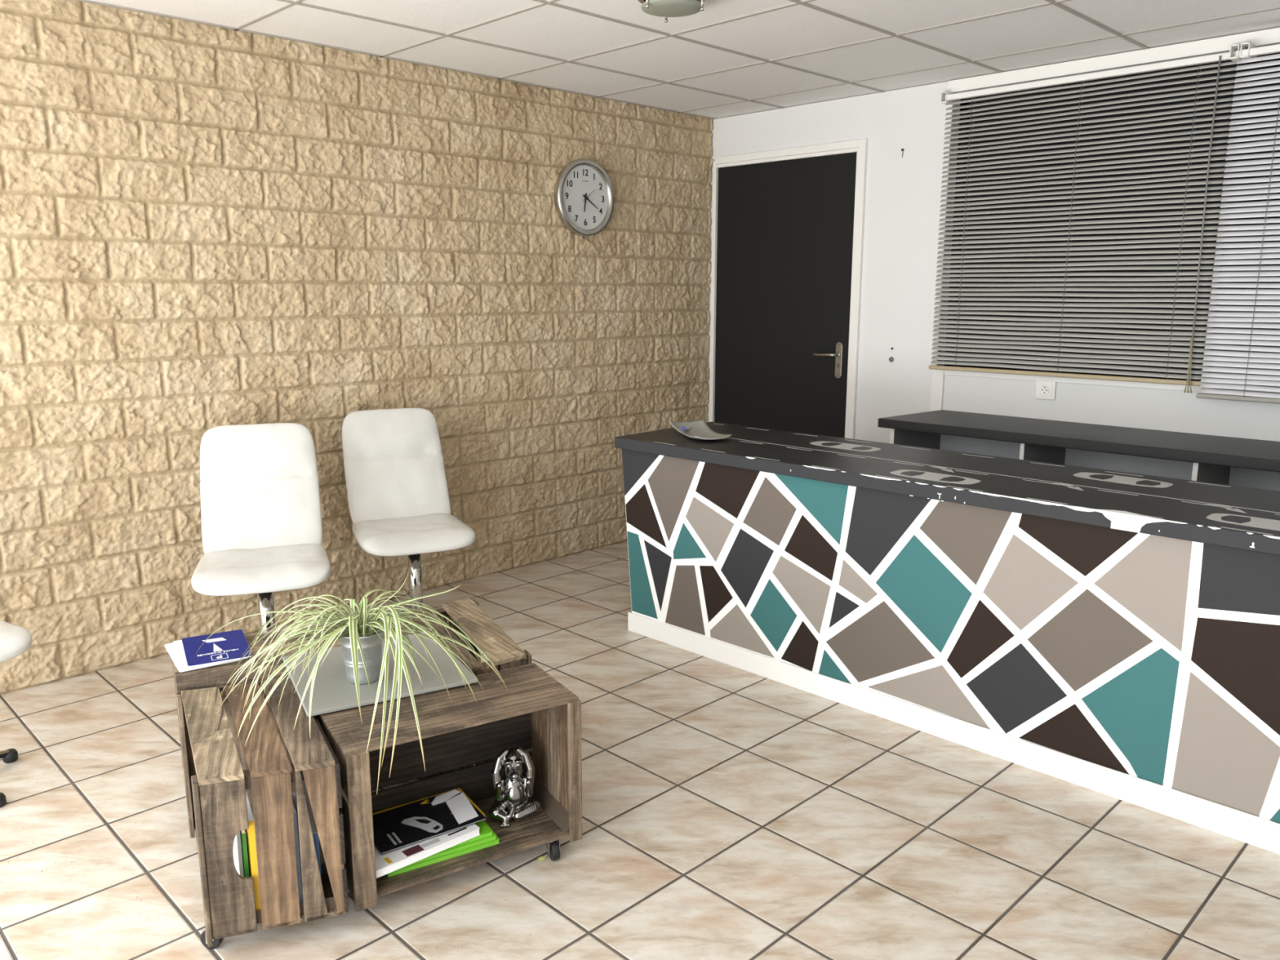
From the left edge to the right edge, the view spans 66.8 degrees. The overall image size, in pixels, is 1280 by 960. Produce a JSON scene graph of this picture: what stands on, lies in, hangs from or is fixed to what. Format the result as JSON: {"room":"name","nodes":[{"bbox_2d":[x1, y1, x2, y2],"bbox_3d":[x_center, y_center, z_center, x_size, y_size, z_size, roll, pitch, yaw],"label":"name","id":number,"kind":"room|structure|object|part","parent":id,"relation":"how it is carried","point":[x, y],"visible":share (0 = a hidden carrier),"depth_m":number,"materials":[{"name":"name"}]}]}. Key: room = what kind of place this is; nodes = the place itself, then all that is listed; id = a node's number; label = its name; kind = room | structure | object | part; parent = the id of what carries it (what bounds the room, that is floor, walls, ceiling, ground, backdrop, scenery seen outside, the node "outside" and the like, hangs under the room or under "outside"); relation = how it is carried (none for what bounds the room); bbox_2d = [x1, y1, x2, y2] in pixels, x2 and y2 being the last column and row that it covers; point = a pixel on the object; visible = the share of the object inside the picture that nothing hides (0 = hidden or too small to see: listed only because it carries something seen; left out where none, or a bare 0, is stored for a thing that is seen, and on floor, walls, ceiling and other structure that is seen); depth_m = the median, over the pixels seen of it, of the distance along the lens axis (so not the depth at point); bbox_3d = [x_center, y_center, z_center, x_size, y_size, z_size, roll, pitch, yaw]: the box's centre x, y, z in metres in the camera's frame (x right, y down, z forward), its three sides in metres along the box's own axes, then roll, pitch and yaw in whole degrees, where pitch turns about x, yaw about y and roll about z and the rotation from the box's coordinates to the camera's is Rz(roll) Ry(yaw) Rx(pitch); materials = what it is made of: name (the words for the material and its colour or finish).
{"room":"lobby","nodes":[
{"label":"lobby","id":0,"kind":"room"},
{"bbox_2d":[0,0,713,694],"bbox_3d":[-1.058,-0.616,4.268,4.116,2.331,0.047,-11,15,-44],"label":"wall","id":1,"kind":"structure","parent":0,"point":[203,228],"depth_m":3.87,"materials":[{"name":"stone"}]},
{"bbox_2d":[553,158,613,236],"bbox_3d":[-0.279,-1.409,4.850,0.372,0.372,0.050,-11,15,-44],"label":"wall clock","id":2,"kind":"object","parent":1,"relation":"attached to","point":[584,195],"visible":1,"depth_m":4.84,"materials":[{"name":"silver metal"}]},
{"bbox_2d":[75,0,1279,119],"bbox_3d":[0.571,-1.297,1.679,5.200,0.014,5.700,-11,15,-44],"label":"ceiling grid","id":3,"kind":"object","parent":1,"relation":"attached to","point":[552,2],"depth_m":3.73,"materials":[{"name":"white metal"}]},
{"bbox_2d":[0,540,1279,959],"bbox_3d":[0.000,1.110,1.648,6.900,0.050,6.000,-11,15,-44],"label":"floor","id":4,"kind":"structure","parent":0,"point":[729,812],"depth_m":2.44,"materials":[{"name":"tile"}]},
{"bbox_2d":[0,620,32,807],"bbox_3d":[-2.021,0.437,2.638,0.594,0.886,0.490,6,13,29],"label":"shell chair","id":5,"kind":"object","parent":4,"relation":"on","point":[15,640],"visible":1,"depth_m":2.66,"materials":[{"name":"white plastic"}]},
{"bbox_3d":[-1.955,0.457,2.614,0.444,0.092,0.441,6,13,29],"label":"seat","id":6,"kind":"part","parent":5,"relation":"part of","materials":[{"name":"white leather"}]},
{"bbox_2d":[191,422,330,684],"bbox_3d":[-1.341,0.278,3.457,0.508,0.886,0.616,-4,12,-19],"label":"shell chair","id":7,"kind":"object","parent":4,"relation":"on","point":[261,516],"visible":0.92,"depth_m":3.56,"materials":[{"name":"white leather"}]},
{"bbox_3d":[-1.321,0.303,3.405,0.441,0.093,0.444,-4,12,-19],"label":"seat","id":8,"kind":"part","parent":7,"relation":"part of","materials":[{"name":"white leather"}]},
{"bbox_3d":[-1.403,0.046,3.590,0.415,0.482,0.245,-4,12,-20],"label":"backrest","id":9,"kind":"part","parent":7,"relation":"part of","materials":[{"name":"white leather"}]},
{"bbox_2d":[172,598,582,949],"bbox_3d":[-0.709,0.697,2.543,0.881,0.417,0.936,-6,12,-27],"label":"table","id":10,"kind":"object","parent":4,"relation":"on","point":[331,772],"visible":0.7,"depth_m":2.24,"materials":[{"name":"brown wood"}]},
{"bbox_2d":[164,643,242,671],"bbox_3d":[-1.180,0.465,2.625,0.158,0.004,0.232,-7,13,-34],"label":"card","id":11,"kind":"object","parent":10,"relation":"on","point":[170,647],"visible":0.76,"depth_m":2.56,"materials":[{"name":"white paper"}]},
{"bbox_2d":[173,640,247,669],"bbox_3d":[-1.166,0.460,2.630,0.158,0.004,0.232,-7,13,-31],"label":"card","id":12,"kind":"object","parent":11,"relation":"on","point":[178,645],"visible":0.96,"depth_m":2.56,"materials":[{"name":"white paper"}]},
{"bbox_2d":[181,629,253,666],"bbox_3d":[-1.151,0.454,2.636,0.158,0.004,0.232,-6,13,-28],"label":"card","id":13,"kind":"object","parent":12,"relation":"on","point":[227,646],"visible":1,"depth_m":2.63,"materials":[{"name":"blue paper"}]},
{"bbox_2d":[233,831,244,877],"bbox_3d":[-0.887,0.821,2.136,0.007,0.196,0.182,-6,13,-28],"label":"magazine","id":14,"kind":"object","parent":10,"relation":"on","point":[237,856],"visible":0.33,"depth_m":2.06,"materials":[{"name":"white paper"}]},
{"bbox_2d":[240,829,249,877],"bbox_3d":[-0.874,0.822,2.130,0.008,0.196,0.182,-6,13,-28],"label":"magazine","id":15,"kind":"object","parent":10,"relation":"on","point":[243,838],"visible":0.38,"depth_m":2.04,"materials":[{"name":"green paper"}]},
{"bbox_2d":[244,791,261,911],"bbox_3d":[-0.855,0.804,2.122,0.013,0.234,0.206,-6,13,-28],"label":"magazine","id":16,"kind":"object","parent":10,"relation":"in","point":[250,833],"visible":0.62,"depth_m":2.03,"materials":[{"name":"yellow paper"}]},
{"bbox_2d":[293,804,302,902],"bbox_3d":[-0.777,0.799,2.151,0.011,0.234,0.199,-6,13,-28],"label":"book","id":17,"kind":"object","parent":10,"relation":"on","point":[300,895],"visible":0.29,"depth_m":2.06,"materials":[{"name":"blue paper"}]},
{"bbox_2d":[292,792,321,879],"bbox_3d":[-0.744,0.824,2.165,0.023,0.179,0.205,-6,13,-28],"label":"book","id":18,"kind":"object","parent":10,"relation":"on","point":[315,834],"visible":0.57,"depth_m":2.08,"materials":[{"name":"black paper"}]},
{"bbox_2d":[282,631,478,716],"bbox_3d":[-0.682,0.487,2.498,0.414,0.010,0.401,-6,13,-29],"label":"tray","id":19,"kind":"object","parent":10,"relation":"on","point":[332,691],"visible":0.69,"depth_m":2.42,"materials":[{"name":"glass"}]},
{"bbox_2d":[195,568,507,794],"bbox_3d":[-0.709,0.410,2.344,0.619,0.365,0.730,-11,15,-44],"label":"spider plant","id":20,"kind":"object","parent":19,"relation":"on","point":[361,642],"visible":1,"depth_m":2.32,"materials":[{"name":"green plant"}]},
{"bbox_3d":[-0.689,0.433,2.411,0.111,0.129,0.111,-11,15,-44],"label":"pot","id":21,"kind":"part","parent":20,"relation":"part of","materials":[{"name":"silver metal"}]},
{"bbox_2d":[386,820,499,877],"bbox_3d":[-0.509,0.870,2.365,0.273,0.011,0.205,-6,13,-30],"label":"book","id":22,"kind":"object","parent":10,"relation":"on","point":[495,842],"visible":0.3,"depth_m":2.28,"materials":[{"name":"green paper"}]},
{"bbox_2d":[395,820,496,871],"bbox_3d":[-0.515,0.860,2.361,0.270,0.010,0.205,-7,13,-31],"label":"book","id":23,"kind":"object","parent":22,"relation":"on","point":[492,837],"visible":0.18,"depth_m":2.29,"materials":[{"name":"green paper"}]},
{"bbox_2d":[433,820,493,854],"bbox_3d":[-0.522,0.851,2.354,0.268,0.010,0.200,-7,13,-32],"label":"book","id":24,"kind":"object","parent":23,"relation":"on","point":[485,831],"visible":0.17,"depth_m":2.34,"materials":[{"name":"green paper"}]},
{"bbox_2d":[373,823,479,878],"bbox_3d":[-0.551,0.844,2.314,0.268,0.018,0.205,-9,15,-40],"label":"catalogue","id":25,"kind":"object","parent":24,"relation":"on","point":[386,863],"visible":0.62,"depth_m":2.24,"materials":[{"name":"white paper"}]},
{"bbox_2d":[401,844,424,856],"bbox_3d":[-0.521,0.851,2.229,0.043,0.001,0.028,-9,15,-40],"label":"photo","id":26,"kind":"object","parent":25,"relation":"on","point":[410,850],"depth_m":2.23},
{"bbox_2d":[372,787,485,816],"bbox_3d":[-0.531,0.822,2.367,0.262,0.004,0.158,-7,13,-33],"label":"magazine","id":27,"kind":"object","parent":25,"relation":"on","point":[460,789],"visible":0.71,"depth_m":2.42,"materials":[{"name":"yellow paper"}]},
{"bbox_2d":[372,789,486,853],"bbox_3d":[-0.528,0.821,2.347,0.262,0.004,0.170,-7,13,-34],"label":"magazine","id":28,"kind":"object","parent":27,"relation":"on","point":[415,822],"visible":0.87,"depth_m":2.33,"materials":[{"name":"black paper"}]},
{"bbox_2d":[401,816,443,832],"bbox_3d":[-0.517,0.824,2.328,0.109,0.001,0.048,6,12,27],"label":"picture","id":29,"kind":"object","parent":28,"relation":"on","point":[409,824],"depth_m":2.32},
{"bbox_2d":[432,825,439,830],"bbox_3d":[-0.483,0.827,2.309,0.013,0.001,0.018,8,13,34],"label":"grille","id":30,"kind":"object","parent":28,"relation":"attached to","point":[434,827],"depth_m":2.31,"materials":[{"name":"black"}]},
{"bbox_2d":[431,789,460,805],"bbox_3d":[-0.493,0.797,2.443,0.081,0.006,0.036,-11,15,-44],"label":"paper tag","id":31,"kind":"object","parent":28,"relation":"on","point":[442,797],"visible":1,"depth_m":2.44,"materials":[{"name":"white paper"}]},
{"bbox_2d":[445,791,478,823],"bbox_3d":[-0.441,0.808,2.394,0.054,0.005,0.133,-6,12,-27],"label":"paper sheet","id":32,"kind":"object","parent":28,"relation":"on","point":[460,806],"visible":1,"depth_m":2.39,"materials":[{"name":"white paper"}]},
{"bbox_2d":[488,746,541,827],"bbox_3d":[-0.323,0.768,2.451,0.123,0.183,0.110,-11,15,-44],"label":"figurine","id":33,"kind":"object","parent":10,"relation":"on","point":[514,799],"visible":1,"depth_m":2.44,"materials":[{"name":"grey metal"}]},
{"bbox_2d":[342,408,475,623],"bbox_3d":[-0.938,0.185,3.933,0.508,0.886,0.617,-5,12,-25],"label":"shell chair","id":34,"kind":"object","parent":4,"relation":"on","point":[398,500],"visible":0.94,"depth_m":4.02,"materials":[{"name":"white leather"}]},
{"bbox_3d":[-1.017,-0.045,4.059,0.415,0.482,0.247,-5,12,-25],"label":"backrest","id":35,"kind":"part","parent":34,"relation":"part of","materials":[{"name":"white leather"}]},
{"bbox_3d":[-0.913,0.211,3.884,0.441,0.092,0.444,-5,12,-25],"label":"seat","id":36,"kind":"part","parent":34,"relation":"part of","materials":[{"name":"white leather"}]},
{"bbox_2d":[537,854,546,860],"bbox_3d":[-0.240,0.933,2.401,0.023,0.006,0.013,-5,12,-23],"label":"scrap","id":37,"kind":"object","parent":4,"relation":"on","point":[541,858],"visible":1,"depth_m":2.40,"materials":[{"name":"yellow paper"}]},
{"bbox_2d":[614,422,1279,854],"bbox_3d":[1.274,0.397,3.080,0.686,0.805,3.302,-11,15,-44],"label":"reception desk","id":38,"kind":"object","parent":4,"relation":"on","point":[1116,634],"depth_m":2.91,"materials":[{"name":"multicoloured paint"}]},
{"bbox_2d":[668,418,732,439],"bbox_3d":[0.238,-0.200,3.902,0.155,0.049,0.343,-4,12,-18],"label":"dish","id":39,"kind":"object","parent":38,"relation":"on","point":[700,429],"visible":0.99,"depth_m":3.96,"materials":[{"name":"white ceramic"}]},
{"bbox_2d":[681,426,691,431],"bbox_3d":[0.188,-0.210,3.920,0.018,0.035,0.165,2,11,10],"label":"pen","id":40,"kind":"object","parent":39,"relation":"in","point":[684,428],"visible":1,"depth_m":3.84,"materials":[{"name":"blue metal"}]},
{"bbox_2d":[614,422,1279,555],"bbox_3d":[1.275,0.024,3.008,0.686,0.044,3.302,-11,15,-44],"label":"countertop","id":41,"kind":"structure","parent":38,"relation":"on","point":[734,453],"depth_m":3.02,"materials":[{"name":"paint"}]},
{"bbox_2d":[877,409,1279,491],"bbox_3d":[2.256,0.282,3.650,0.504,0.815,2.847,-11,15,-44],"label":"desk","id":42,"kind":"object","parent":4,"relation":"on","point":[1220,460],"depth_m":3.98,"materials":[{"name":"paint"}]},
{"bbox_2d":[91,0,1279,118],"bbox_3d":[0.522,-1.322,1.696,5.440,0.046,6.000,-11,15,-44],"label":"ceiling","id":43,"kind":"structure","parent":0,"point":[549,30],"depth_m":3.67,"materials":[{"name":"tile"}]},
{"bbox_2d":[637,0,706,22],"bbox_3d":[0.103,-1.546,3.148,0.240,0.061,0.240,-11,15,-44],"label":"ceiling lamp","id":44,"kind":"object","parent":43,"relation":"attached to","point":[663,8],"visible":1,"depth_m":3.12,"materials":[{"name":"white glass"}]},
{"bbox_2d":[706,43,1279,443],"bbox_3d":[2.433,-0.511,3.767,0.120,2.327,5.980,-11,15,-44],"label":"wall","id":45,"kind":"structure","parent":0,"point":[903,198],"depth_m":4.71,"materials":[{"name":"white paint"}]},
{"bbox_2d":[714,152,857,437],"bbox_3d":[0.756,-0.692,5.361,0.103,2.054,0.918,-11,15,-44],"label":"door","id":46,"kind":"structure","parent":45,"relation":"in","point":[785,228],"depth_m":5.28,"materials":[{"name":"black wood"}]},
{"bbox_3d":[0.986,-0.632,5.107,0.063,0.188,0.144,-11,15,-44],"label":"handle","id":47,"kind":"part","parent":46,"relation":"part of","materials":[{"name":"silver metal"}]},
{"bbox_2d":[709,137,867,439],"bbox_3d":[0.783,-0.718,5.361,0.070,2.118,1.004,-11,15,-44],"label":"trim","id":48,"kind":"structure","parent":45,"relation":"attached to","point":[859,146],"depth_m":5.03,"materials":[{"name":"white wood"}]},
{"bbox_2d":[888,356,893,362],"bbox_3d":[1.259,-0.604,4.865,0.011,0.028,0.028,-11,15,-44],"label":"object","id":49,"kind":"object","parent":45,"relation":"attached to","point":[891,358],"visible":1,"depth_m":4.86,"materials":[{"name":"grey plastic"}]},
{"bbox_2d":[940,90,953,104],"bbox_3d":[1.407,-1.748,4.443,0.070,0.052,0.030,-11,15,-44],"label":"bracket","id":50,"kind":"object","parent":45,"relation":"attached to","point":[943,100],"visible":0.73,"depth_m":4.43,"materials":[{"name":"white plastic"}]},
{"bbox_2d":[1035,380,1056,399],"bbox_3d":[1.808,-0.401,4.331,0.018,0.084,0.088,-11,15,-44],"label":"wall socket","id":51,"kind":"object","parent":45,"relation":"attached to","point":[1044,389],"visible":1,"depth_m":4.32,"materials":[{"name":"white plastic"}]},
{"bbox_2d":[929,27,1279,411],"bbox_3d":[2.480,-0.482,3.622,0.020,2.325,3.023,-11,15,-44],"label":"window frame","id":52,"kind":"structure","parent":45,"relation":"attached to","point":[1272,36],"depth_m":4.08,"materials":[{"name":"white plastic"}]},
{"bbox_2d":[944,52,1279,386],"bbox_3d":[2.533,-0.960,3.606,0.040,1.270,2.938,-11,15,-44],"label":"window","id":53,"kind":"structure","parent":45,"relation":"in","point":[1277,59],"depth_m":4.12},
{"bbox_2d":[928,51,1236,393],"bbox_3d":[1.810,-1.048,4.128,0.050,1.272,1.202,-11,15,-43],"label":"blind","id":54,"kind":"object","parent":53,"relation":"attached to","point":[1222,56],"visible":0.98,"depth_m":4.07,"materials":[{"name":"grey plastic"}]},
{"bbox_3d":[1.492,-1.119,4.455,0.027,1.210,0.003,-11,15,-44],"label":"ladder cord","id":55,"kind":"part","parent":54,"relation":"part of","materials":[{"name":"white fabric"}]},
{"bbox_3d":[1.816,-0.461,4.249,0.026,0.019,1.202,-11,15,-44],"label":"rail","id":56,"kind":"part","parent":54,"relation":"part of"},
{"bbox_3d":[1.828,-1.054,4.122,0.027,1.210,0.003,-11,15,-44],"label":"ladder cord","id":57,"kind":"part","parent":54,"relation":"part of","materials":[{"name":"white fabric"}]},
{"bbox_3d":[1.819,-1.661,4.012,0.026,0.024,1.196,-11,15,-44],"label":"head rail","id":58,"kind":"part","parent":54,"relation":"part of","materials":[{"name":"white metal"}]},
{"bbox_3d":[2.136,-0.993,3.816,0.027,1.210,0.003,-11,15,-44],"label":"ladder cord","id":59,"kind":"part","parent":54,"relation":"part of","materials":[{"name":"white fabric"}]},
{"bbox_3d":[2.175,-0.452,3.832,0.007,0.216,0.031,-11,15,-44],"label":"pull cord","id":60,"kind":"part","parent":54,"relation":"part of","materials":[{"name":"beige fabric"}]},
{"bbox_2d":[1195,44,1279,404],"bbox_3d":[2.653,-0.865,3.256,0.027,1.282,1.294,-11,15,-44],"label":"blind","id":61,"kind":"object","parent":53,"relation":"attached to","point":[1244,319],"visible":1,"depth_m":3.63,"materials":[{"name":"grey plastic"}]},
{"bbox_3d":[2.652,-0.245,3.377,0.026,0.019,1.294,-11,15,-44],"label":"rail","id":62,"kind":"part","parent":61,"relation":"part of","materials":[{"name":"white metal"}]},
{"bbox_3d":[2.656,-1.482,3.134,0.026,0.024,1.288,-11,15,-44],"label":"head rail","id":63,"kind":"part","parent":61,"relation":"part of","materials":[{"name":"white metal"}]},
{"bbox_3d":[2.314,-0.924,3.594,0.027,1.248,0.003,-11,15,-44],"label":"ladder cord","id":64,"kind":"part","parent":61,"relation":"part of","materials":[{"name":"white fabric"}]},
{"bbox_2d":[1228,43,1242,64],"bbox_3d":[2.224,-1.584,3.607,0.108,0.052,0.030,-11,15,-44],"label":"bracket","id":65,"kind":"object","parent":45,"relation":"attached to","point":[1233,47],"visible":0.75,"depth_m":3.58,"materials":[{"name":"white plastic"}]},
{"bbox_2d":[1239,41,1257,58],"bbox_3d":[2.248,-1.579,3.583,0.108,0.052,0.030,-11,15,-44],"label":"bracket","id":66,"kind":"object","parent":45,"relation":"attached to","point":[1247,45],"visible":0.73,"depth_m":3.56,"materials":[{"name":"white plastic"}]}
]}

